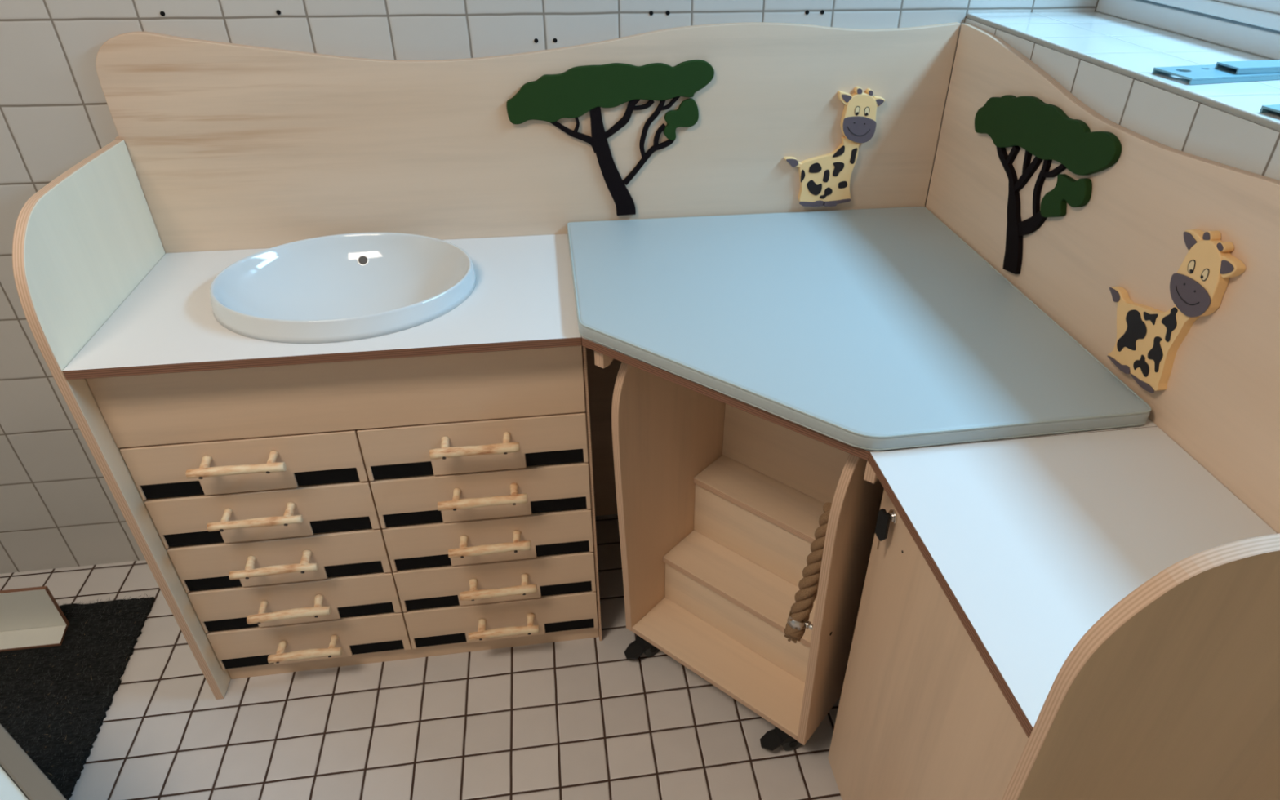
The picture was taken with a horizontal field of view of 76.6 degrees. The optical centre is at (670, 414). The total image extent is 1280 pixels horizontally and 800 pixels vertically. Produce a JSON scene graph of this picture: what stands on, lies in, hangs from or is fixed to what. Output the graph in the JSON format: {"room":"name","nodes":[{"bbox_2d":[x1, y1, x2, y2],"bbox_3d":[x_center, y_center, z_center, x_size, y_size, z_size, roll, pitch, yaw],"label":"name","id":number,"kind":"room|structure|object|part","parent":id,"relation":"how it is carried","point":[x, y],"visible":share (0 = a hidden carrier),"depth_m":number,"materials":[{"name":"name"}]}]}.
{"room":"nursery changing room","nodes":[
{"label":"nursery changing room","id":0,"kind":"room"},
{"bbox_2d":[0,515,842,799],"bbox_3d":[-0.782,1.401,0.820,3.400,0.050,3.600,-5,35,-8],"label":"floor","id":1,"kind":"structure","parent":0,"point":[579,719],"depth_m":1.80,"materials":[{"name":"tile"}]},
{"bbox_2d":[0,724,66,799],"bbox_3d":[-1.096,0.757,1.175,0.620,0.600,0.420,22,40,27],"label":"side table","id":2,"kind":"object","parent":1,"relation":"on","point":[27,776],"visible":1,"depth_m":1.06,"materials":[{"name":"white"}]},
{"bbox_2d":[0,595,155,799],"bbox_3d":[-1.641,0.677,1.790,0.779,0.020,0.659,-5,35,-8],"label":"doormat","id":3,"kind":"object","parent":1,"relation":"on","point":[55,701],"visible":0.88,"depth_m":1.87,"materials":[{"name":"black carpet"}]},
{"bbox_2d":[0,586,69,652],"bbox_3d":[-1.705,0.503,1.922,0.452,0.134,0.070,-5,35,-8],"label":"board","id":4,"kind":"object","parent":3,"relation":"on","point":[30,618],"visible":1,"depth_m":1.96,"materials":[{"name":"white"}]},
{"bbox_3d":[-1.705,0.558,1.953,0.452,0.008,0.058,-5,35,-8],"label":"board","id":5,"kind":"part","parent":4,"relation":"part of","materials":[{"name":"white"}]},
{"bbox_2d":[12,139,602,699],"bbox_3d":[-0.633,0.022,1.783,0.889,1.133,0.493,-5,35,-8],"label":"base cabinet","id":6,"kind":"object","parent":1,"relation":"on","point":[248,497],"visible":0.99,"depth_m":1.62,"materials":[{"name":"brown wood"}]},
{"bbox_3d":[-1.063,0.055,1.726,0.018,1.133,0.490,-5,35,-8],"label":"panel","id":7,"kind":"part","parent":6,"relation":"part of","materials":[{"name":"brown wood"}]},
{"bbox_3d":[-0.816,0.095,1.527,0.172,0.023,0.050,-5,35,-8],"label":"handle","id":8,"kind":"part","parent":6,"relation":"part of","materials":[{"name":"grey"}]},
{"bbox_3d":[-0.816,0.095,1.568,0.419,0.124,0.018,-5,35,-8],"label":"drawer","id":9,"kind":"part","parent":6,"relation":"part of","materials":[{"name":"brown wood"}]},
{"bbox_3d":[-0.819,0.203,1.602,0.175,0.024,0.050,-5,35,-8],"label":"handle","id":10,"kind":"part","parent":6,"relation":"part of","materials":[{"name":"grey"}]},
{"bbox_3d":[-0.817,0.201,1.641,0.419,0.124,0.018,-5,35,-8],"label":"drawer","id":11,"kind":"part","parent":6,"relation":"part of","materials":[{"name":"brown wood"}]},
{"bbox_3d":[-0.819,0.312,1.676,0.169,0.024,0.050,-5,35,-8],"label":"handle","id":12,"kind":"part","parent":6,"relation":"part of","materials":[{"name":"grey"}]},
{"bbox_3d":[-0.819,0.306,1.713,0.419,0.124,0.018,-5,35,-8],"label":"drawer","id":13,"kind":"part","parent":6,"relation":"part of","materials":[{"name":"brown wood"}]},
{"bbox_3d":[-0.822,0.422,1.751,0.168,0.025,0.051,-5,35,-8],"label":"handle","id":14,"kind":"part","parent":6,"relation":"part of","materials":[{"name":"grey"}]},
{"bbox_3d":[-0.820,0.411,1.786,0.419,0.124,0.018,-5,35,-8],"label":"drawer","id":15,"kind":"part","parent":6,"relation":"part of","materials":[{"name":"brown wood"}]},
{"bbox_3d":[-0.822,0.530,1.827,0.155,0.023,0.051,-5,35,-8],"label":"handle","id":16,"kind":"part","parent":6,"relation":"part of","materials":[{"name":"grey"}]},
{"bbox_3d":[-0.822,0.516,1.858,0.419,0.124,0.018,-5,35,-8],"label":"drawer","id":17,"kind":"part","parent":6,"relation":"part of","materials":[{"name":"brown wood"}]},
{"bbox_2d":[62,233,581,379],"bbox_3d":[-0.625,-0.236,1.608,0.860,0.018,0.490,-5,35,-8],"label":"countertop","id":18,"kind":"structure","parent":6,"relation":"on","point":[522,297],"depth_m":1.49,"materials":[{"name":"white laminate"}]},
{"bbox_2d":[209,232,476,343],"bbox_3d":[-0.641,-0.224,1.630,0.497,0.138,0.443,-5,35,-8],"label":"washbasin","id":19,"kind":"object","parent":18,"relation":"in","point":[358,286],"visible":0.97,"depth_m":1.69,"materials":[{"name":"white ceramic"}]},
{"bbox_3d":[-0.596,-0.049,1.510,0.862,0.177,0.018,-5,35,-8],"label":"panel","id":20,"kind":"part","parent":6,"relation":"part of","materials":[{"name":"brown wood"}]},
{"bbox_3d":[-0.389,0.061,1.626,0.439,0.124,0.018,-5,35,-8],"label":"drawer","id":21,"kind":"part","parent":6,"relation":"part of","materials":[{"name":"brown wood"}]},
{"bbox_3d":[-0.383,0.062,1.586,0.171,0.024,0.051,-5,35,-8],"label":"handle","id":22,"kind":"part","parent":6,"relation":"part of","materials":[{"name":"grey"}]},
{"bbox_3d":[-0.390,0.167,1.698,0.439,0.124,0.018,-5,35,-8],"label":"drawer","id":23,"kind":"part","parent":6,"relation":"part of","materials":[{"name":"brown wood"}]},
{"bbox_3d":[-0.386,0.170,1.661,0.179,0.025,0.051,-5,35,-8],"label":"handle","id":24,"kind":"part","parent":6,"relation":"part of","materials":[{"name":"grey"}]},
{"bbox_3d":[-0.392,0.272,1.771,0.439,0.124,0.018,-5,35,-8],"label":"drawer","id":25,"kind":"part","parent":6,"relation":"part of","materials":[{"name":"brown wood"}]},
{"bbox_3d":[-0.388,0.279,1.735,0.172,0.026,0.051,-5,35,-8],"label":"handle","id":26,"kind":"part","parent":6,"relation":"part of","materials":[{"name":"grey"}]},
{"bbox_3d":[-0.393,0.378,1.843,0.439,0.124,0.018,-5,35,-8],"label":"drawer","id":27,"kind":"part","parent":6,"relation":"part of","materials":[{"name":"brown wood"}]},
{"bbox_3d":[-0.386,0.387,1.810,0.168,0.025,0.051,-5,35,-8],"label":"handle","id":28,"kind":"part","parent":6,"relation":"part of","materials":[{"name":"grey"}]},
{"bbox_3d":[-0.395,0.483,1.916,0.439,0.124,0.018,-5,35,-8],"label":"drawer","id":29,"kind":"part","parent":6,"relation":"part of","materials":[{"name":"brown wood"}]},
{"bbox_3d":[-0.389,0.495,1.885,0.160,0.025,0.051,-5,35,-8],"label":"handle","id":30,"kind":"part","parent":6,"relation":"part of","materials":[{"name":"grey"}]},
{"bbox_3d":[-0.203,0.081,1.938,0.006,0.868,0.438,-5,35,-8],"label":"panel","id":31,"kind":"part","parent":6,"relation":"part of","materials":[{"name":"brown wood"}]},
{"bbox_2d":[611,362,884,751],"bbox_3d":[0.203,0.236,1.736,0.497,0.852,0.428,25,41,30],"label":"step","id":32,"kind":"structure","parent":1,"relation":"on","point":[746,539],"depth_m":1.81,"materials":[{"name":"brown wood"}]},
{"bbox_3d":[0.013,0.121,1.829,0.018,0.772,0.399,25,41,31],"label":"panel","id":33,"kind":"part","parent":32,"relation":"part of","materials":[{"name":"brown wood"}]},
{"bbox_3d":[0.261,0.291,1.485,0.094,0.297,0.038,-22,41,-30],"label":"rope handrail","id":34,"kind":"part","parent":32,"relation":"part of","materials":[{"name":"fabric"}]},
{"bbox_3d":[0.385,0.293,1.587,0.018,0.772,0.399,25,41,31],"label":"panel","id":35,"kind":"part","parent":32,"relation":"part of","materials":[{"name":"brown wood"}]},
{"bbox_2d":[827,489,1279,799],"bbox_3d":[0.560,0.421,1.229,0.484,1.132,0.532,-5,35,-8],"label":"base cabinet","id":36,"kind":"object","parent":1,"relation":"on","point":[1173,693],"visible":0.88,"depth_m":0.86,"materials":[{"name":"brown wood"}]},
{"bbox_2d":[875,508,890,550],"bbox_3d":[0.335,0.183,1.281,0.019,0.080,0.022,-5,35,-8],"label":"key","id":37,"kind":"object","parent":36,"relation":"in","point":[883,520],"visible":1,"depth_m":1.27,"materials":[{"name":"black metal"}]},
{"bbox_3d":[0.333,0.206,1.294,0.002,0.026,0.004,-5,35,-8],"label":"blade","id":38,"kind":"part","parent":37,"relation":"part of","materials":[{"name":"silver metal"}]},
{"bbox_3d":[0.388,0.528,1.282,0.018,0.846,0.514,-5,35,-8],"label":"door","id":39,"kind":"part","parent":36,"relation":"part of","materials":[{"name":"brown wood"}]},
{"bbox_2d":[868,426,1277,737],"bbox_3d":[0.558,0.174,1.037,0.466,0.018,0.462,-5,35,-8],"label":"countertop","id":40,"kind":"structure","parent":36,"relation":"on","point":[1030,542],"depth_m":1.06,"materials":[{"name":"white laminate"}]},
{"bbox_3d":[0.600,0.565,1.020,0.484,1.132,0.018,-5,35,-8],"label":"panel","id":41,"kind":"part","parent":36,"relation":"part of","materials":[{"name":"brown wood"}]},
{"bbox_2d":[0,0,1098,573],"bbox_3d":[-0.875,-0.811,1.561,3.760,2.750,0.121,-5,35,-8],"label":"wall","id":42,"kind":"structure","parent":0,"point":[58,508],"depth_m":1.63,"materials":[{"name":"tile"}]},
{"bbox_2d":[95,22,960,528],"bbox_3d":[-0.249,-0.242,1.989,1.742,1.302,0.018,-5,35,-8],"label":"backboard","id":43,"kind":"object","parent":42,"relation":"attached to","point":[230,146],"visible":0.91,"depth_m":1.73,"materials":[{"name":"brown wood"}]},
{"bbox_2d":[506,59,714,215],"bbox_3d":[-0.127,-0.589,1.754,0.436,0.327,0.012,-5,35,-8],"label":"cutout","id":44,"kind":"object","parent":43,"relation":"attached to","point":[578,91],"visible":1,"depth_m":1.70,"materials":[{"name":"black paint"}]},
{"bbox_3d":[-0.125,-0.675,1.694,0.436,0.119,0.012,-5,35,-8],"label":"crown","id":45,"kind":"part","parent":44,"relation":"part of","materials":[{"name":"green paint"}]},
{"bbox_2d":[783,85,884,206],"bbox_3d":[0.363,-0.601,1.833,0.216,0.265,0.021,-5,35,-8],"label":"cutout","id":46,"kind":"object","parent":43,"relation":"attached to","point":[825,177],"visible":1,"depth_m":1.84,"materials":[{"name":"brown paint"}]},
{"bbox_2d":[800,169,804,182],"bbox_3d":[0.302,-0.545,1.853,0.010,0.030,0.001,-5,35,-8],"label":"spot","id":47,"kind":"object","parent":46,"relation":"attached to","point":[802,171],"depth_m":1.85,"materials":[{"name":"black paint"}]},
{"bbox_2d":[806,179,822,195],"bbox_3d":[0.331,-0.524,1.873,0.037,0.037,0.001,-5,35,-8],"label":"spot","id":48,"kind":"object","parent":46,"relation":"on","point":[814,187],"depth_m":1.87,"materials":[{"name":"black paint"}]},
{"bbox_2d":[808,162,822,173],"bbox_3d":[0.329,-0.562,1.847,0.030,0.023,0.001,-5,35,-8],"label":"spot","id":49,"kind":"object","parent":46,"relation":"on","point":[814,167],"depth_m":1.85,"materials":[{"name":"black paint"}]},
{"bbox_2d":[819,186,832,199],"bbox_3d":[0.361,-0.515,1.885,0.029,0.027,0.001,-5,35,-8],"label":"spot","id":50,"kind":"object","parent":46,"relation":"on","point":[825,193],"depth_m":1.89,"materials":[{"name":"black paint"}]},
{"bbox_2d":[822,169,829,182],"bbox_3d":[0.357,-0.548,1.862,0.015,0.030,0.001,-5,35,-8],"label":"spot","id":51,"kind":"object","parent":46,"relation":"on","point":[825,172],"depth_m":1.86,"materials":[{"name":"black paint"}]},
{"bbox_2d":[832,162,844,176],"bbox_3d":[0.383,-0.562,1.857,0.027,0.033,0.001,-5,35,-8],"label":"spot","id":52,"kind":"object","parent":46,"relation":"attached to","point":[837,167],"depth_m":1.86,"materials":[{"name":"black paint"}]},
{"bbox_2d":[832,145,844,157],"bbox_3d":[0.380,-0.596,1.833,0.027,0.026,0.001,-5,35,-8],"label":"spot","id":53,"kind":"object","parent":46,"relation":"on","point":[839,152],"depth_m":1.84,"materials":[{"name":"black paint"}]},
{"bbox_2d":[838,181,847,188],"bbox_3d":[0.399,-0.533,1.880,0.022,0.017,0.001,-5,35,-8],"label":"spot","id":54,"kind":"object","parent":46,"relation":"on","point":[842,184],"depth_m":1.88,"materials":[{"name":"black paint"}]},
{"bbox_2d":[849,147,857,164],"bbox_3d":[0.416,-0.589,1.845,0.014,0.036,0.001,-5,35,-8],"label":"spot","id":55,"kind":"object","parent":46,"relation":"attached to","point":[853,151],"depth_m":1.84,"materials":[{"name":"black paint"}]},
{"bbox_2d":[580,334,1157,484],"bbox_3d":[0.258,-0.173,1.569,0.862,0.058,0.897,-5,35,-8],"label":"countertop","id":56,"kind":"structure","parent":43,"relation":"attached to","point":[604,355],"depth_m":1.29,"materials":[{"name":"white laminate"}]},
{"bbox_2d":[567,206,1151,450],"bbox_3d":[0.255,-0.208,1.544,0.863,0.028,0.893,-5,35,-8],"label":"mat","id":57,"kind":"object","parent":56,"relation":"on","point":[877,329],"visible":1,"depth_m":1.45,"materials":[{"name":"grey plastic"}]},
{"bbox_2d":[964,17,1279,180],"bbox_3d":[1.092,0.102,0.277,0.360,2.750,3.600,-5,35,-8],"label":"wall","id":58,"kind":"structure","parent":0,"point":[1164,117],"depth_m":1.22,"materials":[{"name":"tile"}]},
{"bbox_2d":[925,22,1279,533],"bbox_3d":[0.726,0.077,1.550,0.018,1.297,1.352,-5,35,-8],"label":"backboard","id":59,"kind":"object","parent":58,"relation":"attached to","point":[1220,403],"visible":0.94,"depth_m":1.24,"materials":[{"name":"brown wood"}]},
{"bbox_2d":[974,94,1121,274],"bbox_3d":[0.671,-0.428,1.543,0.013,0.320,0.452,-5,35,-8],"label":"cutout","id":60,"kind":"object","parent":59,"relation":"attached to","point":[1045,131],"visible":1,"depth_m":1.48,"materials":[{"name":"black paint"}]},
{"bbox_3d":[0.672,-0.513,1.485,0.013,0.112,0.452,-5,35,-8],"label":"crown","id":61,"kind":"part","parent":60,"relation":"part of","materials":[{"name":"green paint"}]},
{"bbox_2d":[1107,229,1245,393],"bbox_3d":[0.733,-0.167,1.214,0.021,0.258,0.213,-5,35,-8],"label":"cutout","id":62,"kind":"object","parent":59,"relation":"attached to","point":[1148,340],"visible":1,"depth_m":1.18,"materials":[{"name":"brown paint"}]},
{"bbox_2d":[1116,309,1146,351],"bbox_3d":[0.723,-0.125,1.269,0.001,0.076,0.051,-5,35,-8],"label":"spot","id":63,"kind":"object","parent":62,"relation":"on","point":[1131,326],"depth_m":1.27,"materials":[{"name":"black paint"}]},
{"bbox_2d":[1133,355,1149,377],"bbox_3d":[0.729,-0.076,1.253,0.001,0.029,0.035,-5,35,-8],"label":"spot","id":64,"kind":"object","parent":62,"relation":"on","point":[1140,362],"depth_m":1.26,"materials":[{"name":"black paint"}]},
{"bbox_2d":[1143,311,1158,324],"bbox_3d":[0.727,-0.149,1.229,0.001,0.020,0.029,-5,35,-8],"label":"spot","id":65,"kind":"object","parent":62,"relation":"on","point":[1149,317],"depth_m":1.23,"materials":[{"name":"black paint"}]},
{"bbox_2d":[1147,336,1163,372],"bbox_3d":[0.732,-0.091,1.221,0.001,0.051,0.031,-5,35,-8],"label":"spot","id":66,"kind":"object","parent":62,"relation":"on","point":[1155,344],"depth_m":1.22,"materials":[{"name":"black paint"}]},
{"bbox_2d":[1161,306,1177,342],"bbox_3d":[0.733,-0.134,1.192,0.001,0.052,0.029,-5,35,-8],"label":"spot","id":67,"kind":"object","parent":62,"relation":"on","point":[1170,317],"depth_m":1.19,"materials":[{"name":"black paint"}]},
{"bbox_2d":[967,11,1279,131],"bbox_3d":[0.894,-0.505,1.235,0.320,0.010,1.300,-5,35,-8],"label":"windowsill","id":68,"kind":"structure","parent":58,"relation":"attached to","point":[1132,49],"depth_m":1.41,"materials":[{"name":"tile"}]},
{"bbox_2d":[1151,59,1279,84],"bbox_3d":[0.873,-0.532,1.248,0.240,0.018,0.078,-8,36,-12],"label":"metal bracket","id":69,"kind":"object","parent":68,"relation":"on","point":[1205,73],"depth_m":1.22,"materials":[{"name":"blue metal"}]},
{"bbox_3d":[0.919,-0.535,1.245,0.150,0.009,0.045,-6,35,-10],"label":"metal bracket","id":70,"kind":"part","parent":69,"relation":"part of","materials":[{"name":"metal"}]},
{"bbox_2d":[1259,104,1279,112],"bbox_3d":[0.892,-0.397,1.060,0.220,0.009,0.078,-9,36,-13],"label":"metal bracket","id":71,"kind":"object","parent":68,"relation":"on","point":[1272,108],"visible":1,"depth_m":1.06,"materials":[{"name":"blue metal"}]},
{"bbox_2d":[1096,0,1279,59],"bbox_3d":[1.062,-0.982,0.938,0.072,1.116,1.300,-5,35,-8],"label":"window","id":72,"kind":"structure","parent":58,"relation":"in","point":[1251,26],"depth_m":1.46,"materials":[{"name":"white"}]},
{"bbox_3d":[1.052,-0.567,1.222,0.062,0.022,1.210,-5,35,-8],"label":"sash","id":73,"kind":"part","parent":72,"relation":"part of","materials":[{"name":"white"}]},
{"bbox_3d":[1.056,-0.595,1.204,0.054,0.045,1.210,-5,35,-8],"label":"sash","id":74,"kind":"part","parent":72,"relation":"part of","materials":[{"name":"white plastic"}]}
]}

